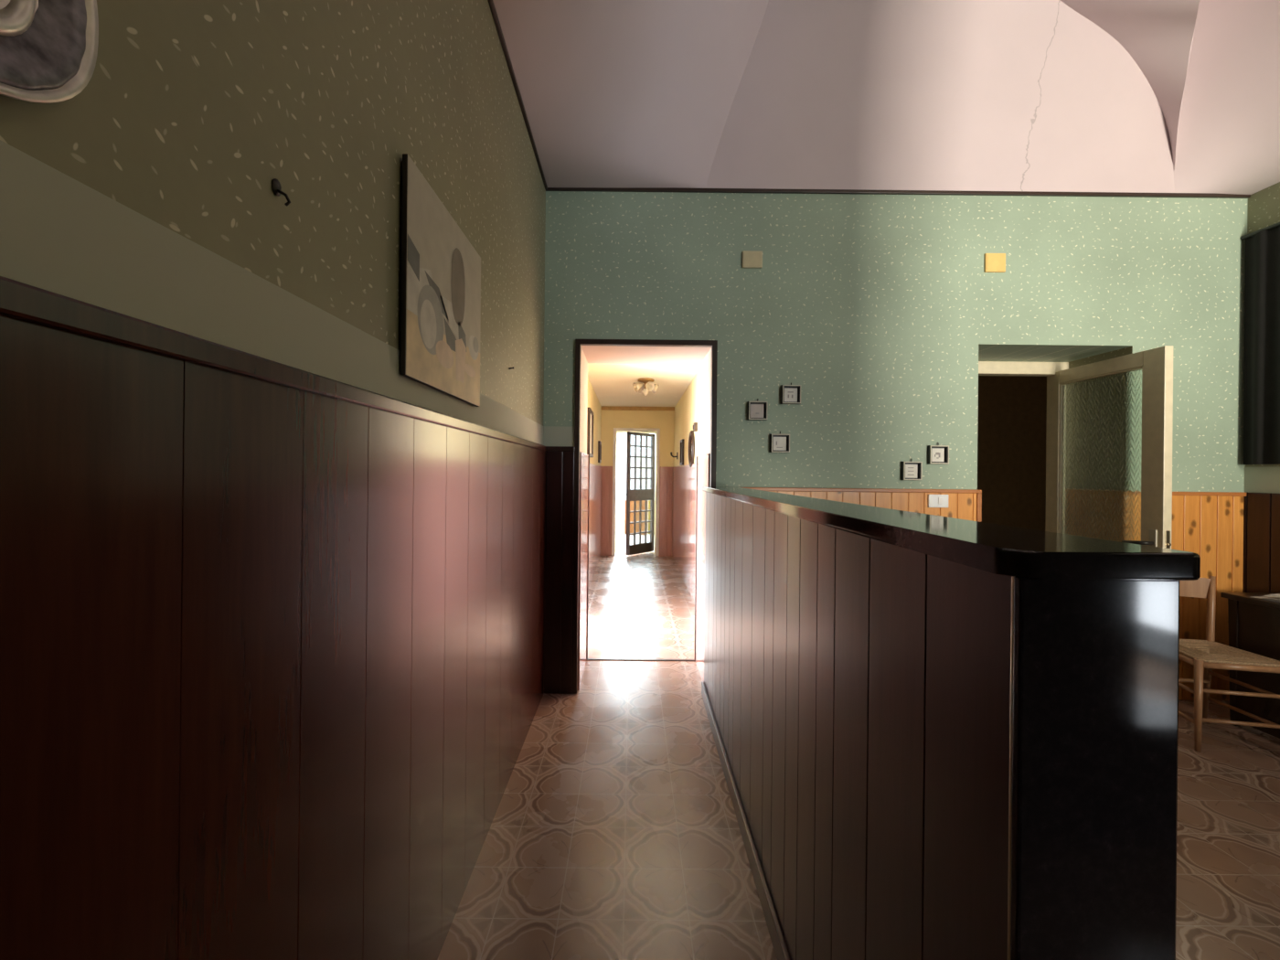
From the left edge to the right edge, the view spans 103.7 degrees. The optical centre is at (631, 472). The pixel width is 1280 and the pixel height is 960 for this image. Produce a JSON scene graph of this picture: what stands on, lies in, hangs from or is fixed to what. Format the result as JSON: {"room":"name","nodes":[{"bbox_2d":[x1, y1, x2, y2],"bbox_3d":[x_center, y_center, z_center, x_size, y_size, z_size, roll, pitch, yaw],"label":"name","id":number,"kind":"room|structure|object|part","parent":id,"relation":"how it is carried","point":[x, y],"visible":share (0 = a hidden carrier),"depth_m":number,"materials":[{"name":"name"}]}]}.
{"room":"dining room","nodes":[
{"label":"dining room","id":0,"kind":"room"},
{"bbox_2d":[0,0,601,959],"bbox_3d":[-0.586,-0.956,3.530,0.258,4.500,8.660,1,0,0],"label":"wall","id":1,"kind":"structure","parent":0,"point":[272,592],"depth_m":0.69,"materials":[{"name":"paper"}]},
{"bbox_2d":[0,0,98,103],"bbox_3d":[-0.507,-0.410,0.355,0.020,0.229,0.229,1,0,0],"label":"wall plate","id":2,"kind":"object","parent":1,"relation":"attached to","point":[48,48],"visible":1,"depth_m":0.43,"materials":[{"name":"grey metal"}]},
{"bbox_3d":[-0.509,-0.140,1.122,0.030,0.030,3.644,1,0,0],"label":"wainscot rail","id":3,"kind":"part","parent":1,"relation":"part of","materials":[{"name":"brown wood"}]},
{"bbox_2d":[271,178,291,206],"bbox_3d":[-0.512,-0.410,0.735,0.022,0.037,0.017,1,0,0],"label":"wall hook","id":4,"kind":"object","parent":1,"relation":"attached to","point":[276,186],"visible":1,"depth_m":0.73,"materials":[{"name":"black metal"}]},
{"bbox_2d":[399,153,480,406],"bbox_3d":[-0.506,-0.464,1.391,0.015,0.493,0.547,1,0,0],"label":"painting","id":5,"kind":"object","parent":1,"relation":"attached to","point":[441,281],"visible":1,"depth_m":1.29,"materials":[{"name":"beige paper"}]},
{"bbox_2d":[487,0,547,189],"bbox_3d":[-0.505,-1.673,1.677,0.024,0.020,2.554,1,0,0],"label":"trim","id":6,"kind":"structure","parent":1,"relation":"attached to","point":[490,2],"depth_m":2.15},
{"bbox_2d":[586,407,593,457],"bbox_3d":[-0.466,-0.442,5.670,0.031,0.525,0.500,1,0,0],"label":"picture","id":7,"kind":"object","parent":1,"relation":"attached to","point":[590,416],"visible":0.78,"depth_m":5.45,"materials":[{"name":"paper"}]},
{"bbox_2d":[597,440,601,462],"bbox_3d":[-0.467,-0.300,7.350,0.031,0.310,0.300,1,0,0],"label":"picture","id":8,"kind":"object","parent":1,"relation":"attached to","point":[599,442],"visible":1,"depth_m":7.20,"materials":[{"name":"paint"}]},
{"bbox_2d":[600,409,674,556],"bbox_3d":[0.086,0.136,8.061,1.445,2.330,0.438,1,0,0],"label":"wall","id":9,"kind":"structure","parent":0,"point":[664,421],"depth_m":7.86,"materials":[{"name":"yellow paint"}]},
{"bbox_2d":[611,427,660,555],"bbox_3d":[0.125,0.304,7.896,0.781,1.995,0.403,1,0,-31],"label":"door","id":10,"kind":"structure","parent":9,"relation":"in","point":[643,496],"depth_m":7.96,"materials":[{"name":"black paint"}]},
{"bbox_3d":[0.145,0.324,8.010,0.040,1.915,0.646,1,0,42],"label":"frame","id":11,"kind":"part","parent":10,"relation":"part of","materials":[{"name":"grey metal"}]},
{"bbox_3d":[0.136,1.206,8.010,0.036,0.150,0.586,1,0,42],"label":"kick panel","id":12,"kind":"part","parent":10,"relation":"part of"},
{"bbox_2d":[629,435,652,544],"bbox_3d":[0.146,0.267,8.010,0.020,1.730,0.586,1,0,42],"label":"grille","id":13,"kind":"object","parent":10,"relation":"attached to","point":[642,496],"depth_m":8.05,"materials":[{"name":"grey metal"}]},
{"bbox_2d":[601,405,674,410],"bbox_3d":[0.098,-1.002,7.845,1.145,0.055,0.030,1,0,0],"label":"trim","id":14,"kind":"structure","parent":9,"relation":"attached to","point":[613,408],"depth_m":7.83,"materials":[{"name":"brown wood"}]},
{"bbox_2d":[587,363,700,406],"bbox_3d":[0.099,-1.129,5.900,1.445,0.200,4.820,1,0,0],"label":"ceiling","id":15,"kind":"structure","parent":0,"point":[612,384],"depth_m":5.73,"materials":[{"name":"white paint"}]},
{"bbox_2d":[632,378,659,395],"bbox_3d":[0.152,-0.936,5.549,0.263,0.185,0.262,1,0,26],"label":"ceiling lamp","id":16,"kind":"object","parent":15,"relation":"attached to","point":[648,384],"visible":1,"depth_m":5.51,"materials":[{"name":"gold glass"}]},
{"bbox_3d":[0.060,-0.935,5.528,0.117,0.104,0.094,1,0,-42],"label":"lamp shade","id":17,"kind":"part","parent":16,"relation":"part of","materials":[{"name":"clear glass"}]},
{"bbox_3d":[0.133,-0.934,5.644,0.094,0.104,0.117,1,0,-42],"label":"lamp shade","id":18,"kind":"part","parent":16,"relation":"part of","materials":[{"name":"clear glass"}]},
{"bbox_3d":[0.155,-0.976,5.550,0.189,0.105,0.189,1,0,0],"label":"brass plate","id":19,"kind":"part","parent":16,"relation":"part of","materials":[{"name":"gold metal"}]},
{"bbox_3d":[0.198,-0.934,5.464,0.102,0.101,0.119,1,0,0],"label":"lamp shade","id":20,"kind":"part","parent":16,"relation":"part of","materials":[{"name":"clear glass"}]},
{"bbox_3d":[0.241,-0.934,5.593,0.119,0.101,0.102,1,0,0],"label":"lamp shade","id":21,"kind":"part","parent":16,"relation":"part of","materials":[{"name":"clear glass"}]},
{"bbox_2d":[672,368,700,602],"bbox_3d":[0.726,0.043,5.675,0.168,2.530,4.370,1,0,0],"label":"wall","id":22,"kind":"structure","parent":0,"point":[687,410],"depth_m":6.00,"materials":[{"name":"yellow paint"}]},
{"bbox_2d":[679,438,684,465],"bbox_3d":[0.648,-0.261,6.485,0.031,0.325,0.270,1,0,0],"label":"picture","id":23,"kind":"object","parent":22,"relation":"attached to","point":[682,442],"visible":1,"depth_m":6.36,"materials":[{"name":"paint"}]},
{"bbox_2d":[688,430,694,467],"bbox_3d":[0.648,-0.258,5.460,0.032,0.400,0.400,1,0,0],"label":"oval mirror","id":24,"kind":"object","parent":22,"relation":"attached to","point":[691,438],"visible":0.97,"depth_m":5.45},
{"bbox_2d":[690,437,692,461],"bbox_3d":[0.654,-0.258,5.460,0.008,0.308,0.308,1,0,0],"label":"mirror glass","id":25,"kind":"object","parent":24,"relation":"attached to","point":[690,437],"depth_m":5.50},
{"bbox_2d":[692,422,697,431],"bbox_3d":[0.643,-0.463,5.110,0.046,0.090,0.080,1,0,0],"label":"box","id":26,"kind":"object","parent":22,"relation":"attached to","point":[695,424],"visible":1,"depth_m":5.07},
{"bbox_2d":[437,551,1279,959],"bbox_3d":[1.533,1.366,2.050,4.745,0.100,12.500,1,0,0],"label":"floor","id":27,"kind":"structure","parent":0,"point":[614,832],"depth_m":1.85,"materials":[{"name":"tile"}]},
{"bbox_2d":[701,486,1200,959],"bbox_3d":[0.487,0.692,1.733,0.188,1.226,2.466,1,0,1],"label":"bar counter","id":28,"kind":"object","parent":27,"relation":"on","point":[936,737],"depth_m":0.65,"materials":[{"name":"brown wood"}]},
{"bbox_3d":[0.401,1.267,1.770,0.016,0.075,2.390,1,0,1],"label":"baseboard","id":29,"kind":"part","parent":28,"relation":"part of","materials":[{"name":"brown wood"}]},
{"bbox_3d":[0.426,0.706,1.749,0.022,1.198,2.432,1,0,1],"label":"panel","id":30,"kind":"part","parent":28,"relation":"part of","materials":[{"name":"brown wood"}]},
{"bbox_3d":[0.475,0.706,0.521,0.164,1.198,0.012,1,0,0],"label":"granite panel","id":31,"kind":"part","parent":28,"relation":"part of","materials":[{"name":"black stone"}]},
{"bbox_2d":[1178,576,1279,752],"bbox_3d":[2.923,0.943,2.560,0.398,0.778,0.428,1,0,11],"label":"chair","id":32,"kind":"object","parent":27,"relation":"on","point":[1208,655],"visible":0.76,"depth_m":2.46,"materials":[{"name":"brown wood"}]},
{"bbox_3d":[2.704,1.110,2.400,0.032,0.437,0.032,1,0,0],"label":"leg","id":33,"kind":"part","parent":32,"relation":"part of","materials":[{"name":"brown wood"}]},
{"bbox_3d":[3.093,0.944,2.699,0.088,0.778,0.049,1,0,-37],"label":"leg","id":34,"kind":"part","parent":32,"relation":"part of","materials":[{"name":"brown wood"}]},
{"bbox_3d":[2.918,0.918,2.532,0.397,0.029,0.371,1,0,11],"label":"seat rail","id":35,"kind":"part","parent":32,"relation":"part of","materials":[{"name":"brown wood"}]},
{"bbox_3d":[2.918,0.905,2.531,0.378,0.029,0.354,1,0,11],"label":"rush seat","id":36,"kind":"part","parent":32,"relation":"part of","materials":[{"name":"beige wicker"}]},
{"bbox_2d":[1220,592,1279,738],"bbox_3d":[3.362,0.988,2.435,0.435,0.695,0.510,1,0,0],"label":"dining table","id":37,"kind":"object","parent":27,"relation":"on","point":[1253,623],"visible":0.74,"depth_m":2.56,"materials":[{"name":"brown wood"}]},
{"bbox_3d":[3.191,1.000,2.656,0.042,0.667,0.042,1,0,0],"label":"leg","id":38,"kind":"part","parent":37,"relation":"part of","materials":[{"name":"brown wood"}]},
{"bbox_3d":[3.361,1.033,2.454,0.367,0.545,0.428,1,0,0],"label":"panel","id":39,"kind":"part","parent":37,"relation":"part of","materials":[{"name":"brown wood"}]},
{"bbox_2d":[1250,593,1279,602],"bbox_3d":[3.363,0.628,2.464,0.362,0.023,0.280,1,0,-7],"label":"newspaper","id":40,"kind":"object","parent":37,"relation":"on","point":[1275,597],"visible":1,"depth_m":2.54,"materials":[{"name":"white paper"}]},
{"bbox_2d":[492,0,1279,194],"bbox_3d":[1.574,-2.536,-0.455,4.545,1.785,7.890,1,0,0],"label":"ceiling","id":41,"kind":"structure","parent":0,"point":[1130,96],"depth_m":2.88,"materials":[{"name":"paint"}]},
{"bbox_2d":[543,191,1247,700],"bbox_3d":[1.549,-0.169,3.216,4.545,2.970,0.556,1,0,0],"label":"wall","id":42,"kind":"structure","parent":0,"point":[884,310],"depth_m":2.97,"materials":[{"name":"paint"}]},
{"bbox_2d":[587,658,694,661],"bbox_3d":[0.064,1.299,3.490,0.780,0.008,0.024,1,0,0],"label":"threshold","id":43,"kind":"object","parent":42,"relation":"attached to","point":[624,659],"depth_m":3.48,"materials":[{"name":"brown wood"}]},
{"bbox_2d":[571,338,717,693],"bbox_3d":[0.075,0.259,2.969,0.836,2.083,0.042,1,0,0],"label":"door frame","id":44,"kind":"structure","parent":42,"relation":"in","point":[713,344],"depth_m":2.95,"materials":[{"name":"wood"}]},
{"bbox_2d":[742,250,762,268],"bbox_3d":[0.710,-1.256,2.962,0.118,0.098,0.017,1,0,0],"label":"junction box cover","id":45,"kind":"object","parent":42,"relation":"attached to","point":[750,259],"visible":1,"depth_m":2.95,"materials":[{"name":"beige plastic"}]},
{"bbox_2d":[747,398,767,420],"bbox_3d":[0.740,-0.374,2.954,0.110,0.129,0.030,1,0,0],"label":"picture frame","id":46,"kind":"object","parent":42,"relation":"attached to","point":[757,410],"visible":1,"depth_m":2.96,"materials":[{"name":"wood"}]},
{"bbox_2d":[750,404,763,417],"bbox_3d":[0.737,-0.363,2.962,0.077,0.079,0.008,1,0,0],"label":"print","id":47,"kind":"object","parent":46,"relation":"attached to","point":[756,410],"depth_m":2.96,"materials":[{"name":"grey paper"}]},
{"bbox_2d":[769,430,789,452],"bbox_3d":[0.872,-0.182,2.954,0.110,0.129,0.030,1,0,0],"label":"picture frame","id":48,"kind":"object","parent":42,"relation":"attached to","point":[779,442],"visible":1,"depth_m":2.96,"materials":[{"name":"wood"}]},
{"bbox_2d":[773,437,786,450],"bbox_3d":[0.870,-0.171,2.962,0.077,0.079,0.008,1,0,0],"label":"print","id":49,"kind":"object","parent":48,"relation":"attached to","point":[779,442],"depth_m":2.96,"materials":[{"name":"grey paper"}]},
{"bbox_2d":[780,382,800,404],"bbox_3d":[0.937,-0.469,2.954,0.110,0.129,0.030,1,0,0],"label":"picture frame","id":50,"kind":"object","parent":42,"relation":"attached to","point":[790,394],"visible":1,"depth_m":2.96,"materials":[{"name":"wood"}]},
{"bbox_2d":[784,388,797,402],"bbox_3d":[0.934,-0.458,2.962,0.077,0.079,0.008,1,0,0],"label":"print","id":51,"kind":"object","parent":50,"relation":"attached to","point":[790,394],"depth_m":2.96,"materials":[{"name":"grey paper"}]},
{"bbox_3d":[1.303,0.703,2.957,1.484,1.222,0.030,1,0,0],"label":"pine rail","id":52,"kind":"part","parent":42,"relation":"part of","materials":[{"name":"orange wood"}]},
{"bbox_2d":[545,187,1250,198],"bbox_3d":[1.565,-1.652,2.967,4.145,0.020,0.026,1,0,0],"label":"trim","id":53,"kind":"structure","parent":42,"relation":"attached to","point":[593,189],"depth_m":2.95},
{"bbox_2d":[900,458,922,479],"bbox_3d":[1.644,-0.020,2.954,0.110,0.129,0.030,1,0,0],"label":"picture frame","id":54,"kind":"object","parent":42,"relation":"attached to","point":[911,470],"visible":1,"depth_m":2.96,"materials":[{"name":"wood"}]},
{"bbox_2d":[905,464,917,478],"bbox_3d":[1.642,-0.009,2.962,0.077,0.079,0.008,1,0,0],"label":"print","id":55,"kind":"object","parent":54,"relation":"attached to","point":[911,470],"depth_m":2.96,"materials":[{"name":"grey paper"}]},
{"bbox_2d":[927,442,949,464],"bbox_3d":[1.801,-0.115,2.954,0.110,0.129,0.030,1,0,0],"label":"picture frame","id":56,"kind":"object","parent":42,"relation":"attached to","point":[937,454],"visible":1,"depth_m":2.96,"materials":[{"name":"wood"}]},
{"bbox_2d":[931,448,944,461],"bbox_3d":[1.798,-0.104,2.962,0.077,0.079,0.008,1,0,0],"label":"print","id":57,"kind":"object","parent":56,"relation":"attached to","point":[937,453],"depth_m":2.96,"materials":[{"name":"grey paper"}]},
{"bbox_2d":[928,494,948,507],"bbox_3d":[1.793,0.166,2.942,0.116,0.076,0.017,1,0,0],"label":"light switch","id":58,"kind":"object","parent":42,"relation":"attached to","point":[933,500],"visible":1,"depth_m":2.94,"materials":[{"name":"white plastic"}]},
{"bbox_2d":[984,253,1005,272],"bbox_3d":[2.141,-1.237,2.962,0.118,0.110,0.017,1,0,0],"label":"junction box cover","id":59,"kind":"object","parent":42,"relation":"attached to","point":[994,262],"visible":1,"depth_m":2.95,"materials":[{"name":"beige plastic"}]},
{"bbox_2d":[978,345,1173,549],"bbox_3d":[2.492,0.286,3.084,0.910,2.080,0.791,1,0,0],"label":"door","id":60,"kind":"structure","parent":42,"relation":"in","point":[1110,421],"depth_m":3.03,"materials":[{"name":"beige paint"}]},
{"bbox_3d":[2.492,0.286,3.440,0.910,2.080,0.080,1,0,0],"label":"frame","id":61,"kind":"part","parent":60,"relation":"part of","materials":[{"name":"beige paint"}]},
{"bbox_3d":[2.879,0.092,3.092,0.005,1.372,0.549,1,0,0],"label":"glass pane","id":62,"kind":"part","parent":60,"relation":"part of","materials":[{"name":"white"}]},
{"bbox_3d":[2.816,0.387,2.800,0.064,0.024,0.120,1,0,0],"label":"lever handle","id":63,"kind":"part","parent":60,"relation":"part of","materials":[{"name":"black metal"}]},
{"bbox_3d":[2.850,0.405,2.750,0.008,0.190,0.040,1,0,0],"label":"handle plate","id":64,"kind":"part","parent":60,"relation":"part of","materials":[{"name":"silver metal"}]},
{"bbox_3d":[2.876,0.390,2.695,0.022,0.160,0.012,1,0,0],"label":"lock plate","id":65,"kind":"part","parent":60,"relation":"part of","materials":[{"name":"gold metal"}]},
{"bbox_3d":[3.274,0.123,2.956,0.650,0.022,0.028,1,0,0],"label":"pine rail","id":66,"kind":"part","parent":42,"relation":"part of","materials":[{"name":"orange wood"}]},
{"bbox_2d":[977,375,1046,531],"bbox_3d":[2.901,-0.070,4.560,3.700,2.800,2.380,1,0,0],"label":"doorway","id":67,"kind":"structure","parent":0,"point":[1012,411],"depth_m":4.70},
{"bbox_2d":[1242,181,1279,592],"bbox_3d":[3.719,-0.911,-0.590,0.222,4.500,7.220,1,0,0],"label":"wall","id":68,"kind":"structure","parent":0,"point":[1261,571],"depth_m":2.88,"materials":[{"name":"paper"}]},
{"bbox_2d":[1240,222,1279,464],"bbox_3d":[3.603,-0.721,2.583,0.054,1.346,0.766,1,0,0],"label":"curtain","id":69,"kind":"object","parent":68,"relation":"hanging from","point":[1262,268],"visible":1,"depth_m":2.86,"materials":[{"name":"black fabric"}]},
{"bbox_3d":[3.614,-1.382,2.583,0.046,0.023,0.766,1,0,0],"label":"rod","id":70,"kind":"part","parent":69,"relation":"part of","materials":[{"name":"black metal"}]},
{"label":"outside","id":71,"kind":"structure","parent":0,"visible":0},
{"bbox_2d":[615,520,654,551],"bbox_3d":[-0.014,1.370,12.150,12.000,0.100,7.700,1,0,0],"label":"ground","id":72,"kind":"structure","parent":71,"point":[620,547],"depth_m":10.13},
{"bbox_2d":[621,500,625,543],"bbox_3d":[0.220,0.916,9.300,0.804,0.812,0.024,1,0,0],"label":"rail","id":73,"kind":"object","parent":72,"relation":"on","point":[623,500],"visible":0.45,"depth_m":9.29,"materials":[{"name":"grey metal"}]},
{"bbox_2d":[624,500,633,533],"bbox_3d":[0.081,0.830,9.266,0.420,0.646,0.044,1,0,0],"label":"hanging cloth","id":74,"kind":"object","parent":73,"relation":"hanging from","point":[631,502],"visible":0.15,"depth_m":9.27,"materials":[{"name":"fabric"}]},
{"bbox_2d":[616,456,655,520],"bbox_3d":[-0.005,0.475,14.150,12.000,1.850,0.300,1,0,0],"label":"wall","id":75,"kind":"structure","parent":72,"relation":"on","point":[621,465],"depth_m":14.00,"materials":[{"name":"white paint"}]}
]}

